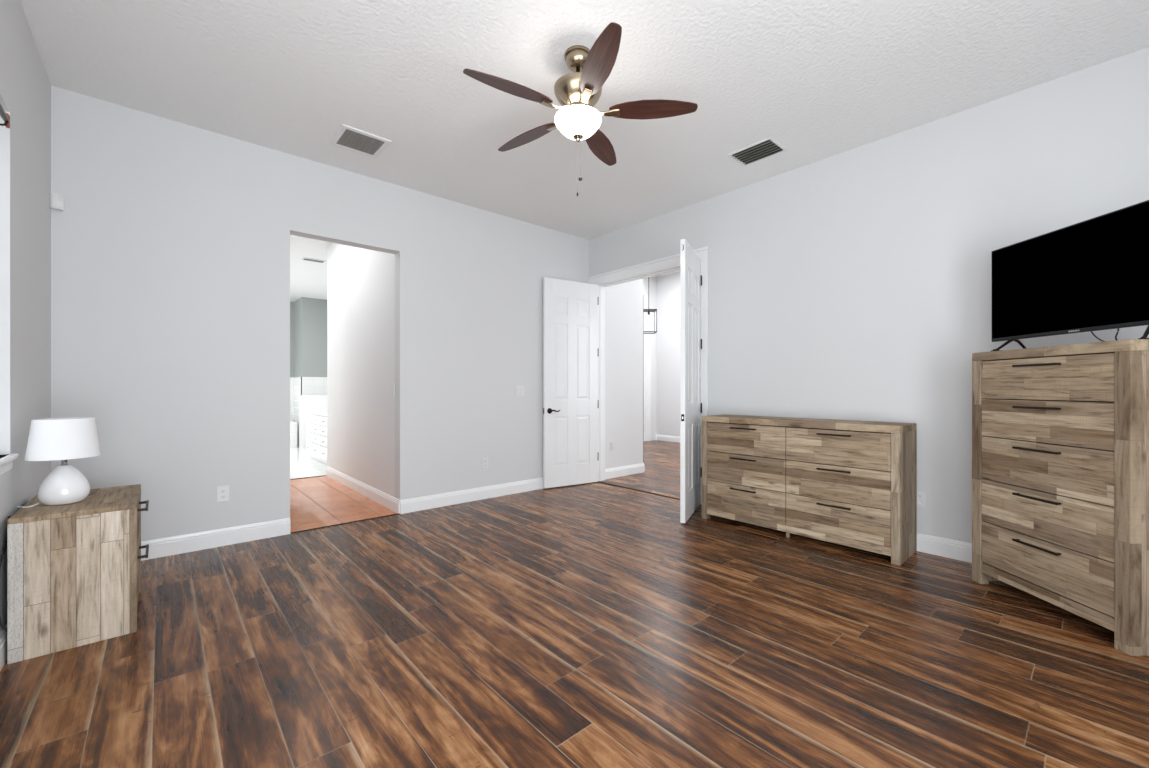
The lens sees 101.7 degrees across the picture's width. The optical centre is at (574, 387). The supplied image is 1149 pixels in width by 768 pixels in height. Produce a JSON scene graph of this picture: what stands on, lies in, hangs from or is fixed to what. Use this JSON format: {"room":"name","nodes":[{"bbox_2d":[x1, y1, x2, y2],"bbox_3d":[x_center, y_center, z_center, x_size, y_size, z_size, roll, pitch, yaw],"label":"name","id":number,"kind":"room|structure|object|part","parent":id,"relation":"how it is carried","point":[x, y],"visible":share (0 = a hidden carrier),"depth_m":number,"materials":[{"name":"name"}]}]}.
{"room":"bedroom","nodes":[
{"label":"bedroom","id":0,"kind":"room"},
{"bbox_2d":[0,0,50,632],"bbox_3d":[-1.313,-0.355,0.561,0.200,3.050,6.081,0,0,-41],"label":"wall","id":1,"kind":"structure","parent":0,"point":[25,86],"depth_m":2.29,"materials":[{"name":"paint"}]},
{"bbox_2d":[0,624,6,670],"bbox_3d":[-1.277,1.107,0.683,0.015,0.127,5.915,0,0,-41],"label":"baseboard","id":2,"kind":"structure","parent":1,"relation":"attached to","point":[3,635],"depth_m":1.98,"materials":[{"name":"white wood"}]},
{"bbox_2d":[0,104,9,127],"bbox_3d":[-1.972,-1.030,1.508,0.077,0.090,0.852,0,0,-41],"label":"curtain rod","id":3,"kind":"object","parent":1,"relation":"attached to","point":[5,116],"visible":1,"depth_m":1.80,"materials":[{"name":"grey metal"}]},
{"bbox_2d":[0,516,10,631],"bbox_3d":[-2.418,0.805,1.986,0.019,0.476,0.268,0,0,-43],"label":"power cord","id":4,"kind":"object","parent":1,"relation":"attached to","point":[5,541],"visible":0.8,"depth_m":1.97,"materials":[{"name":"plastic"}]},
{"bbox_2d":[0,460,12,475],"bbox_3d":[-2.163,0.345,1.678,0.006,0.050,1.220,0,0,-41],"label":"trim","id":5,"kind":"structure","parent":1,"relation":"attached to","point":[6,467],"depth_m":2.04,"materials":[{"name":"white wood"}]},
{"bbox_2d":[0,453,18,465],"bbox_3d":[-2.227,0.310,1.611,0.222,0.020,1.265,0,0,-41],"label":"trim","id":6,"kind":"structure","parent":1,"relation":"attached to","point":[9,457],"depth_m":2.05,"materials":[{"name":"white wood"}]},
{"bbox_2d":[290,297,326,376],"bbox_3d":[-6.953,-0.355,9.083,4.020,3.050,0.880,0,0,-41],"label":"wall","id":7,"kind":"structure","parent":0,"point":[308,316],"depth_m":9.85,"materials":[{"name":"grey paint"}]},
{"bbox_2d":[290,377,326,443],"bbox_3d":[-6.950,0.470,8.989,3.900,1.400,0.765,0,0,-41],"label":"tile","id":8,"kind":"structure","parent":7,"relation":"attached to","point":[298,386],"depth_m":9.89,"materials":[{"name":"white tile"}]},
{"bbox_2d":[299,395,326,448],"bbox_3d":[-5.113,0.655,9.282,0.600,1.030,0.120,0,0,-41],"label":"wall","id":9,"kind":"structure","parent":0,"point":[306,402],"depth_m":9.10,"materials":[{"name":"white paint"}]},
{"bbox_2d":[51,86,588,540],"bbox_3d":[-1.603,-0.355,4.450,4.919,3.050,0.130,0,0,-41],"label":"wall","id":10,"kind":"structure","parent":0,"point":[170,240],"depth_m":3.53,"materials":[{"name":"paint"}]},
{"bbox_2d":[50,193,63,210],"bbox_3d":[-3.206,-1.155,2.902,0.038,0.094,0.060,0,0,3],"label":"sensor","id":11,"kind":"object","parent":10,"relation":"attached to","point":[56,200],"visible":1,"depth_m":2.88,"materials":[{"name":"white plastic"}]},
{"bbox_2d":[217,485,228,501],"bbox_3d":[-2.608,0.785,3.469,0.073,0.116,0.009,0,0,-41],"label":"wall outlet","id":12,"kind":"object","parent":10,"relation":"attached to","point":[222,491],"visible":1,"depth_m":3.47,"materials":[{"name":"white plastic"}]},
{"bbox_2d":[141,477,542,560],"bbox_3d":[-1.529,1.107,4.419,4.589,0.127,0.015,0,0,-41],"label":"baseboard","id":13,"kind":"structure","parent":10,"relation":"attached to","point":[162,547],"depth_m":3.64,"materials":[{"name":"white wood"}]},
{"bbox_2d":[290,513,399,533],"bbox_3d":[-1.957,1.173,4.055,0.888,0.015,0.014,0,0,-41],"label":"trim","id":14,"kind":"structure","parent":10,"relation":"attached to","point":[397,513],"depth_m":4.02,"materials":[{"name":"brown wood"}]},
{"bbox_2d":[482,457,487,468],"bbox_3d":[-0.944,0.795,4.941,0.073,0.116,0.009,0,0,-41],"label":"wall outlet","id":15,"kind":"object","parent":10,"relation":"attached to","point":[484,460],"visible":1,"depth_m":4.94,"materials":[{"name":"plastic"}]},
{"bbox_2d":[515,386,523,395],"bbox_3d":[-0.612,0.035,5.235,0.116,0.116,0.010,0,0,-41],"label":"light switch","id":16,"kind":"object","parent":10,"relation":"attached to","point":[519,390],"visible":1,"depth_m":5.22,"materials":[{"name":"plastic"}]},
{"bbox_2d":[543,277,598,487],"bbox_3d":[-0.019,-0.059,5.572,0.754,2.435,0.093,0,0,-32],"label":"door","id":17,"kind":"structure","parent":10,"relation":"in","point":[570,308],"depth_m":5.56,"materials":[{"name":"white wood"}]},
{"bbox_2d":[327,243,394,497],"bbox_3d":[-3.432,-0.355,7.265,1.155,3.050,6.509,0,0,-41],"label":"wall","id":18,"kind":"structure","parent":0,"point":[360,281],"depth_m":5.18,"materials":[{"name":"paint"}]},
{"bbox_2d":[326,466,399,513],"bbox_3d":[-2.810,1.107,4.992,0.925,0.127,2.539,0,0,-41],"label":"baseboard","id":19,"kind":"structure","parent":18,"relation":"attached to","point":[380,497],"depth_m":5.02,"materials":[{"name":"white wood"}]},
{"bbox_2d":[0,440,1148,767],"bbox_3d":[-0.624,1.220,6.290,9.800,0.100,13.750,0,0,-41],"label":"floor","id":20,"kind":"structure","parent":0,"point":[586,625],"depth_m":2.03,"materials":[{"name":"brown wood"}]},
{"bbox_2d":[7,484,148,663],"bbox_3d":[-2.440,0.863,2.354,0.437,0.614,0.620,0,0,-41],"label":"nightstand","id":21,"kind":"object","parent":20,"relation":"on","point":[74,569],"visible":0.99,"depth_m":2.11,"materials":[{"name":"brown wood"}]},
{"bbox_2d":[17,417,100,507],"bbox_3d":[-2.468,0.352,2.262,0.252,0.408,0.252,0,0,-2],"label":"table lamp","id":22,"kind":"object","parent":21,"relation":"on","point":[49,439],"visible":1,"depth_m":2.20,"materials":[{"name":"white ceramic"}]},
{"bbox_3d":[-2.548,0.548,2.174,0.073,0.014,0.032,0,0,-24],"label":"cord","id":23,"kind":"part","parent":22,"relation":"part of","materials":[{"name":"white plastic"}]},
{"bbox_3d":[-2.468,0.241,2.262,0.252,0.186,0.252,0,0,-41],"label":"lamp shade","id":24,"kind":"part","parent":22,"relation":"part of","materials":[{"name":"white fabric"}]},
{"bbox_2d":[61,459,67,464],"bbox_3d":[-2.468,0.339,2.262,0.030,0.070,0.030,0,0,-41],"label":"socket","id":25,"kind":"object","parent":22,"relation":"attached to","point":[63,462],"depth_m":2.26,"materials":[{"name":"silver metal"}]},
{"bbox_3d":[-2.123,0.874,2.251,0.025,0.592,0.045,0,0,-41],"label":"post","id":26,"kind":"part","parent":21,"relation":"part of","materials":[{"name":"brown wood"}]},
{"bbox_3d":[-2.314,0.939,2.466,0.019,0.222,0.525,0,0,-41],"label":"drawer","id":27,"kind":"part","parent":21,"relation":"part of","materials":[{"name":"brown wood"}]},
{"bbox_3d":[-2.314,0.704,2.466,0.019,0.238,0.525,0,0,-41],"label":"drawer","id":28,"kind":"part","parent":21,"relation":"part of","materials":[{"name":"brown wood"}]},
{"bbox_3d":[-2.315,1.090,2.465,0.020,0.060,0.530,0,0,-41],"label":"rail","id":29,"kind":"part","parent":21,"relation":"part of","materials":[{"name":"brown wood"}]},
{"bbox_3d":[-2.504,0.874,2.681,0.025,0.592,0.045,0,0,-41],"label":"post","id":30,"kind":"part","parent":21,"relation":"part of","materials":[{"name":"brown wood"}]},
{"bbox_3d":[-2.292,0.870,2.485,0.040,0.016,0.220,0,0,-41],"label":"handle","id":31,"kind":"part","parent":21,"relation":"part of","materials":[{"name":"brown metal"}]},
{"bbox_3d":[-2.292,0.627,2.485,0.040,0.016,0.220,0,0,-41],"label":"handle","id":32,"kind":"part","parent":21,"relation":"part of","materials":[{"name":"brown metal"}]},
{"bbox_2d":[290,420,296,447],"bbox_3d":[-6.476,0.905,9.057,1.700,0.530,1.250,0,0,-41],"label":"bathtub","id":33,"kind":"object","parent":20,"relation":"on","point":[293,425],"visible":0.02,"depth_m":9.11,"materials":[{"name":"white ceramic"}]},
{"bbox_2d":[305,410,326,464],"bbox_3d":[-3.511,0.772,7.338,0.918,0.795,1.875,0,0,-41],"label":"bathroom vanity","id":34,"kind":"object","parent":20,"relation":"on","point":[316,420],"visible":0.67,"depth_m":7.22,"materials":[{"name":"white paint"}]},
{"bbox_3d":[-4.281,0.490,7.572,0.020,0.130,0.448,0,0,-41],"label":"drawer","id":35,"kind":"part","parent":34,"relation":"part of","materials":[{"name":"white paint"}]},
{"bbox_3d":[-4.281,0.637,7.572,0.020,0.135,0.448,0,0,-41],"label":"drawer","id":36,"kind":"part","parent":34,"relation":"part of","materials":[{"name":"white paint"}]},
{"bbox_3d":[-4.281,0.787,7.572,0.020,0.145,0.448,0,0,-41],"label":"drawer","id":37,"kind":"part","parent":34,"relation":"part of","materials":[{"name":"white paint"}]},
{"bbox_3d":[-4.281,0.960,7.572,0.020,0.180,0.448,0,0,-41],"label":"drawer","id":38,"kind":"part","parent":34,"relation":"part of","materials":[{"name":"white paint"}]},
{"bbox_2d":[305,410,326,415],"bbox_3d":[-3.505,0.393,7.343,0.900,0.035,1.875,0,0,-41],"label":"countertop","id":39,"kind":"structure","parent":34,"relation":"on","point":[318,412],"depth_m":7.42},
{"bbox_3d":[-3.974,0.490,7.225,0.020,0.130,0.448,0,0,-41],"label":"drawer","id":40,"kind":"part","parent":34,"relation":"part of","materials":[{"name":"white paint"}]},
{"bbox_3d":[-3.974,0.637,7.225,0.020,0.135,0.448,0,0,-41],"label":"drawer","id":41,"kind":"part","parent":34,"relation":"part of","materials":[{"name":"white paint"}]},
{"bbox_3d":[-3.974,0.787,7.225,0.020,0.145,0.448,0,0,-41],"label":"drawer","id":42,"kind":"part","parent":34,"relation":"part of","materials":[{"name":"white paint"}]},
{"bbox_3d":[-3.974,0.960,7.225,0.020,0.180,0.448,0,0,-41],"label":"drawer","id":43,"kind":"part","parent":34,"relation":"part of","materials":[{"name":"white paint"}]},
{"bbox_3d":[-3.667,0.490,6.877,0.020,0.130,0.448,0,0,-41],"label":"drawer","id":44,"kind":"part","parent":34,"relation":"part of","materials":[{"name":"white paint"}]},
{"bbox_3d":[-3.667,0.637,6.877,0.020,0.135,0.448,0,0,-41],"label":"drawer","id":45,"kind":"part","parent":34,"relation":"part of","materials":[{"name":"white paint"}]},
{"bbox_3d":[-3.667,0.787,6.877,0.020,0.145,0.448,0,0,-41],"label":"drawer","id":46,"kind":"part","parent":34,"relation":"part of","materials":[{"name":"white paint"}]},
{"bbox_3d":[-3.667,0.960,6.877,0.020,0.180,0.448,0,0,-41],"label":"drawer","id":47,"kind":"part","parent":34,"relation":"part of","materials":[{"name":"white paint"}]},
{"bbox_2d":[598,481,679,499],"bbox_3d":[0.775,1.172,5.279,0.026,0.016,1.510,0,0,-41],"label":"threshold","id":48,"kind":"structure","parent":20,"relation":"on","point":[598,481],"depth_m":5.31,"materials":[{"name":"brown wood"}]},
{"bbox_2d":[702,414,916,565],"bbox_3d":[1.786,0.711,3.765,0.435,0.918,1.507,0,0,-41],"label":"dresser","id":49,"kind":"object","parent":20,"relation":"on","point":[851,483],"visible":1,"depth_m":3.47,"materials":[{"name":"brown wood"}]},
{"bbox_3d":[1.179,0.735,4.199,0.050,0.870,0.052,0,0,-41],"label":"post","id":50,"kind":"part","parent":49,"relation":"part of","materials":[{"name":"brown wood"}]},
{"bbox_3d":[1.401,0.852,3.893,0.028,0.012,0.225,0,0,-41],"label":"handle","id":51,"kind":"part","parent":49,"relation":"part of","materials":[{"name":"brown metal"}]},
{"bbox_3d":[1.401,0.594,3.893,0.028,0.012,0.225,0,0,-41],"label":"handle","id":52,"kind":"part","parent":49,"relation":"part of","materials":[{"name":"brown metal"}]},
{"bbox_3d":[1.401,0.338,3.893,0.028,0.012,0.225,0,0,-41],"label":"handle","id":53,"kind":"part","parent":49,"relation":"part of","materials":[{"name":"brown metal"}]},
{"bbox_3d":[1.419,0.943,3.909,0.019,0.244,0.696,0,0,-41],"label":"drawer","id":54,"kind":"part","parent":49,"relation":"part of","materials":[{"name":"brown wood"}]},
{"bbox_3d":[1.419,0.689,3.909,0.019,0.253,0.696,0,0,-41],"label":"drawer","id":55,"kind":"part","parent":49,"relation":"part of","materials":[{"name":"brown wood"}]},
{"bbox_3d":[1.419,0.432,3.909,0.019,0.251,0.696,0,0,-41],"label":"drawer","id":56,"kind":"part","parent":49,"relation":"part of","materials":[{"name":"brown wood"}]},
{"bbox_3d":[1.653,1.094,3.647,0.020,0.056,1.403,0,0,-41],"label":"rail","id":57,"kind":"part","parent":49,"relation":"part of","materials":[{"name":"brown wood"}]},
{"bbox_3d":[1.866,0.852,3.368,0.028,0.012,0.225,0,0,-41],"label":"handle","id":58,"kind":"part","parent":49,"relation":"part of","materials":[{"name":"brown metal"}]},
{"bbox_3d":[1.866,0.594,3.368,0.028,0.012,0.225,0,0,-41],"label":"handle","id":59,"kind":"part","parent":49,"relation":"part of","materials":[{"name":"brown metal"}]},
{"bbox_3d":[1.866,0.338,3.368,0.028,0.012,0.225,0,0,-41],"label":"handle","id":60,"kind":"part","parent":49,"relation":"part of","materials":[{"name":"brown metal"}]},
{"bbox_3d":[1.884,0.943,3.383,0.019,0.244,0.696,0,0,-41],"label":"drawer","id":61,"kind":"part","parent":49,"relation":"part of","materials":[{"name":"brown wood"}]},
{"bbox_3d":[1.884,0.689,3.383,0.019,0.253,0.696,0,0,-41],"label":"drawer","id":62,"kind":"part","parent":49,"relation":"part of","materials":[{"name":"brown wood"}]},
{"bbox_3d":[1.884,0.432,3.383,0.019,0.251,0.696,0,0,-41],"label":"drawer","id":63,"kind":"part","parent":49,"relation":"part of","materials":[{"name":"brown wood"}]},
{"bbox_3d":[2.143,0.735,3.109,0.050,0.870,0.052,0,0,-41],"label":"post","id":64,"kind":"part","parent":49,"relation":"part of","materials":[{"name":"brown wood"}]},
{"bbox_3d":[2.307,0.735,3.233,0.360,0.870,0.020,0,0,-41],"label":"panel","id":65,"kind":"part","parent":49,"relation":"part of","materials":[{"name":"brown wood"}]},
{"bbox_2d":[972,339,1148,655],"bbox_3d":[2.631,0.478,2.447,0.465,1.383,0.808,0,0,-1],"label":"dresser","id":66,"kind":"object","parent":20,"relation":"on","point":[1060,434],"visible":1,"depth_m":2.30,"materials":[{"name":"brown wood"}]},
{"bbox_3d":[2.446,0.503,2.818,0.050,1.333,0.062,0,0,-1],"label":"post","id":67,"kind":"part","parent":66,"relation":"part of","materials":[{"name":"brown wood"}]},
{"bbox_3d":[2.665,0.503,2.841,0.390,1.333,0.020,0,0,-1],"label":"panel","id":68,"kind":"part","parent":66,"relation":"part of","materials":[{"name":"brown wood"}]},
{"bbox_3d":[2.413,0.830,2.445,0.028,0.012,0.235,0,0,-1],"label":"handle","id":69,"kind":"part","parent":66,"relation":"part of","materials":[{"name":"brown metal"}]},
{"bbox_3d":[2.413,0.578,2.445,0.028,0.012,0.235,0,0,-1],"label":"handle","id":70,"kind":"part","parent":66,"relation":"part of","materials":[{"name":"brown metal"}]},
{"bbox_3d":[2.413,0.326,2.445,0.028,0.012,0.235,0,0,-1],"label":"handle","id":71,"kind":"part","parent":66,"relation":"part of","materials":[{"name":"brown metal"}]},
{"bbox_3d":[2.413,0.104,2.445,0.028,0.012,0.235,0,0,-1],"label":"handle","id":72,"kind":"part","parent":66,"relation":"part of","materials":[{"name":"brown metal"}]},
{"bbox_3d":[2.413,-0.120,2.445,0.028,0.012,0.235,0,0,-1],"label":"handle","id":73,"kind":"part","parent":66,"relation":"part of","materials":[{"name":"brown metal"}]},
{"bbox_3d":[2.438,1.069,2.445,0.020,0.058,0.684,0,0,-1],"label":"rail","id":74,"kind":"part","parent":66,"relation":"part of","materials":[{"name":"brown wood"}]},
{"bbox_3d":[2.436,0.913,2.445,0.019,0.241,0.679,0,0,0],"label":"drawer","id":75,"kind":"part","parent":66,"relation":"part of","materials":[{"name":"brown wood"}]},
{"bbox_3d":[2.436,0.664,2.445,0.019,0.247,0.679,0,0,0],"label":"drawer","id":76,"kind":"part","parent":66,"relation":"part of","materials":[{"name":"brown wood"}]},
{"bbox_3d":[2.436,0.412,2.445,0.019,0.247,0.679,0,0,0],"label":"drawer","id":77,"kind":"part","parent":66,"relation":"part of","materials":[{"name":"brown wood"}]},
{"bbox_3d":[2.436,0.175,2.445,0.019,0.217,0.679,0,0,0],"label":"drawer","id":78,"kind":"part","parent":66,"relation":"part of","materials":[{"name":"brown wood"}]},
{"bbox_3d":[2.436,-0.048,2.445,0.019,0.219,0.679,0,0,0],"label":"drawer","id":79,"kind":"part","parent":66,"relation":"part of","materials":[{"name":"brown wood"}]},
{"bbox_2d":[991,200,1148,350],"bbox_3d":[2.540,-0.524,2.375,0.220,0.622,0.960,0,0,0],"label":"television","id":80,"kind":"object","parent":66,"relation":"on","point":[1090,275],"visible":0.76,"depth_m":2.36,"materials":[{"name":"black plastic"}]},
{"bbox_3d":[2.540,-0.253,2.722,0.220,0.079,0.018,0,0,0],"label":"stand leg","id":81,"kind":"part","parent":80,"relation":"part of","materials":[{"name":"black plastic"}]},
{"bbox_3d":[2.567,-0.253,2.055,0.165,0.079,0.018,0,0,0],"label":"stand leg","id":82,"kind":"part","parent":80,"relation":"part of","materials":[{"name":"black plastic"}]},
{"bbox_3d":[2.452,0.503,2.072,0.050,1.333,0.062,0,0,-1],"label":"post","id":83,"kind":"part","parent":66,"relation":"part of","materials":[{"name":"brown wood"}]},
{"bbox_3d":[2.672,0.503,2.053,0.390,1.333,0.020,0,0,-1],"label":"panel","id":84,"kind":"part","parent":66,"relation":"part of","materials":[{"name":"brown wood"}]},
{"bbox_2d":[20,0,1148,301],"bbox_3d":[-2.269,-1.930,4.835,5.407,0.100,13.750,0,0,-41],"label":"ceiling","id":85,"kind":"structure","parent":0,"point":[822,79],"depth_m":2.81,"materials":[{"name":"paint"}]},
{"bbox_2d":[301,257,325,262],"bbox_3d":[-3.830,-1.874,6.866,0.300,0.012,0.140,0,0,-41],"label":"ceiling vent","id":86,"kind":"object","parent":85,"relation":"in","point":[303,258],"visible":1,"depth_m":6.85,"materials":[{"name":"white plastic"}]},
{"bbox_2d":[330,124,391,158],"bbox_3d":[-1.634,-1.874,3.568,0.346,0.012,0.346,0,0,-41],"label":"ceiling vent","id":87,"kind":"object","parent":85,"relation":"in","point":[347,137],"visible":1,"depth_m":3.56,"materials":[{"name":"white plastic"}]},
{"bbox_2d":[337,129,384,154],"bbox_3d":[-1.634,-1.874,3.568,0.274,0.008,0.274,0,0,-41],"label":"grille","id":88,"kind":"object","parent":87,"relation":"attached to","point":[349,139],"depth_m":3.57,"materials":[{"name":"white metal"}]},
{"bbox_2d":[463,22,697,195],"bbox_3d":[-0.022,-1.469,2.645,1.253,0.821,1.250,0,0,-41],"label":"ceiling fan","id":89,"kind":"object","parent":85,"relation":"hanging from","point":[577,92],"visible":1,"depth_m":2.57,"materials":[{"name":"brown wood"}]},
{"bbox_3d":[-0.336,-1.555,2.418,0.489,0.006,0.135,0,12,-32],"label":"fan blade","id":90,"kind":"part","parent":89,"relation":"part of","materials":[{"name":"brown wood"}]},
{"bbox_3d":[-0.301,-1.555,2.909,0.489,0.006,0.135,0,12,40],"label":"fan blade","id":91,"kind":"part","parent":89,"relation":"part of","materials":[{"name":"brown wood"}]},
{"bbox_3d":[-0.087,-1.551,2.731,0.182,0.032,0.050,0,12,40],"label":"blade arm","id":92,"kind":"part","parent":89,"relation":"part of","materials":[{"name":"gold metal"}]},
{"bbox_3d":[-0.100,-1.551,2.566,0.182,0.032,0.050,0,12,-32],"label":"blade arm","id":93,"kind":"part","parent":89,"relation":"part of","materials":[{"name":"gold metal"}]},
{"bbox_3d":[0.016,-1.308,2.576,0.001,0.461,0.001,0,0,-41],"label":"pull chain","id":94,"kind":"part","parent":89,"relation":"part of","materials":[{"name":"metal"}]},
{"bbox_3d":[0.020,-1.478,2.640,0.264,0.117,0.264,0,0,-41],"label":"lamp shade","id":95,"kind":"part","parent":89,"relation":"part of","materials":[{"name":"white glass"}]},
{"bbox_3d":[0.053,-1.551,2.503,0.050,0.032,0.182,12,-3,-14],"label":"blade arm","id":96,"kind":"part","parent":89,"relation":"part of","materials":[{"name":"gold metal"}]},
{"bbox_3d":[0.177,-1.555,3.029,0.135,0.006,0.489,-13,-5,22],"label":"fan blade","id":97,"kind":"part","parent":89,"relation":"part of","materials":[{"name":"brown wood"}]},
{"bbox_3d":[0.122,-1.555,2.233,0.135,0.006,0.489,12,-3,-14],"label":"fan blade","id":98,"kind":"part","parent":89,"relation":"part of","materials":[{"name":"brown wood"}]},
{"bbox_3d":[0.161,-1.551,2.629,0.182,0.032,0.050,0,-12,4],"label":"blade arm","id":99,"kind":"part","parent":89,"relation":"part of","materials":[{"name":"gold metal"}]},
{"bbox_3d":[0.439,-1.555,2.611,0.489,0.006,0.135,0,-12,4],"label":"fan blade","id":100,"kind":"part","parent":89,"relation":"part of","materials":[{"name":"brown wood"}]},
{"bbox_2d":[727,137,786,165],"bbox_3d":[1.454,-1.869,3.722,0.280,0.021,0.360,0,0,-41],"label":"ceiling vent","id":101,"kind":"object","parent":85,"relation":"in","point":[768,147],"visible":1,"depth_m":3.71,"materials":[{"name":"white plastic"}]},
{"bbox_2d":[605,279,642,468],"bbox_3d":[0.574,-0.660,6.314,0.813,3.660,0.224,0,0,-41],"label":"wall","id":102,"kind":"structure","parent":0,"point":[623,301],"depth_m":6.23,"materials":[{"name":"paint"}]},
{"bbox_2d":[610,441,613,450],"bbox_3d":[0.492,0.755,6.085,0.073,0.116,0.009,0,0,-41],"label":"wall outlet","id":103,"kind":"object","parent":102,"relation":"attached to","point":[612,442],"visible":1,"depth_m":6.08,"materials":[{"name":"plastic"}]},
{"bbox_2d":[643,295,643,462],"bbox_3d":[0.950,-0.129,6.517,0.018,2.343,0.019,0,0,-41],"label":"trim","id":104,"kind":"structure","parent":102,"relation":"attached to","point":[643,295],"depth_m":6.52,"materials":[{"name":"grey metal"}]},
{"bbox_2d":[643,276,655,440],"bbox_3d":[1.235,-0.660,8.596,3.440,3.660,2.319,0,0,-41],"label":"wall","id":105,"kind":"structure","parent":0,"point":[648,338],"depth_m":10.41,"materials":[{"name":"paint"}]},
{"bbox_2d":[644,348,648,440],"bbox_3d":[1.270,0.141,9.975,0.940,2.043,0.036,0,0,-41],"label":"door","id":106,"kind":"structure","parent":105,"relation":"in","point":[646,350],"depth_m":10.22,"materials":[{"name":"white wood"}]},
{"bbox_2d":[644,343,650,440],"bbox_3d":[1.264,0.095,9.982,1.120,2.150,0.020,0,0,-41],"label":"trim","id":107,"kind":"structure","parent":105,"relation":"attached to","point":[647,345],"depth_m":10.32,"materials":[{"name":"white wood"}]},
{"bbox_2d":[654,270,679,276],"bbox_3d":[2.179,-2.540,7.201,4.393,0.100,5.900,0,0,-41],"label":"ceiling","id":108,"kind":"structure","parent":0,"point":[678,270],"depth_m":10.17,"materials":[{"name":"white paint"}]},
{"bbox_2d":[644,277,656,333],"bbox_3d":[1.113,-1.657,7.000,0.212,1.666,0.212,0,0,0],"label":"pendant lantern","id":109,"kind":"object","parent":108,"relation":"hanging from","point":[650,315],"visible":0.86,"depth_m":6.90,"materials":[{"name":"glass"}]},
{"bbox_3d":[1.113,-1.827,7.000,0.009,1.325,0.009,0,0,22],"label":"rod","id":110,"kind":"part","parent":109,"relation":"part of","materials":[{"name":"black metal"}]},
{"bbox_3d":[1.113,-0.995,7.000,0.203,0.314,0.203,0,0,0],"label":"glass panel","id":111,"kind":"part","parent":109,"relation":"part of","materials":[{"name":"white"}]},
{"bbox_2d":[656,272,679,436],"bbox_3d":[3.715,-0.660,8.479,0.120,3.660,5.780,0,0,-41],"label":"wall","id":112,"kind":"structure","parent":0,"point":[667,286],"depth_m":10.26,"materials":[{"name":"paint"}]},
{"bbox_2d":[589,47,1148,542],"bbox_3d":[2.248,-0.355,3.711,0.130,3.050,6.081,0,0,-41],"label":"wall","id":113,"kind":"structure","parent":0,"point":[856,283],"depth_m":3.41,"materials":[{"name":"paint"}]},
{"bbox_2d":[597,265,679,480],"bbox_3d":[0.824,-0.061,5.321,0.154,2.462,1.510,0,0,-41],"label":"trim","id":114,"kind":"structure","parent":113,"relation":"attached to","point":[601,287],"depth_m":5.86,"materials":[{"name":"white wood"}]},
{"bbox_2d":[588,246,708,504],"bbox_3d":[0.750,-0.117,5.286,0.026,2.574,1.733,0,0,-41],"label":"trim","id":115,"kind":"structure","parent":113,"relation":"attached to","point":[702,253],"depth_m":4.69,"materials":[{"name":"white wood"}]},
{"bbox_2d":[680,239,701,522],"bbox_3d":[1.095,-0.059,4.350,0.056,2.435,0.782,0,0,25],"label":"door","id":116,"kind":"structure","parent":113,"relation":"in","point":[690,263],"depth_m":4.21,"materials":[{"name":"white wood"}]},
{"bbox_2d":[917,490,925,507],"bbox_3d":[2.475,0.795,3.348,0.009,0.116,0.073,0,0,-41],"label":"wall outlet","id":117,"kind":"object","parent":113,"relation":"attached to","point":[921,495],"visible":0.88,"depth_m":3.34,"materials":[{"name":"plastic"}]},
{"bbox_2d":[917,533,971,562],"bbox_3d":[2.716,1.107,3.072,0.015,0.127,4.204,0,0,-41],"label":"baseboard","id":118,"kind":"structure","parent":113,"relation":"attached to","point":[949,548],"depth_m":3.24,"materials":[{"name":"white wood"}]},
{"bbox_3d":[2.961,-0.660,6.114,4.143,3.660,3.237,0,0,-41],"label":"wall","id":119,"kind":"structure","parent":0,"visible":0},
{"bbox_2d":[605,434,679,478],"bbox_3d":[2.125,1.107,7.066,4.133,0.127,5.530,0,0,-41],"label":"baseboard","id":120,"kind":"structure","parent":119,"relation":"attached to","point":[636,468],"depth_m":6.33,"materials":[{"name":"white wood"}]}
]}

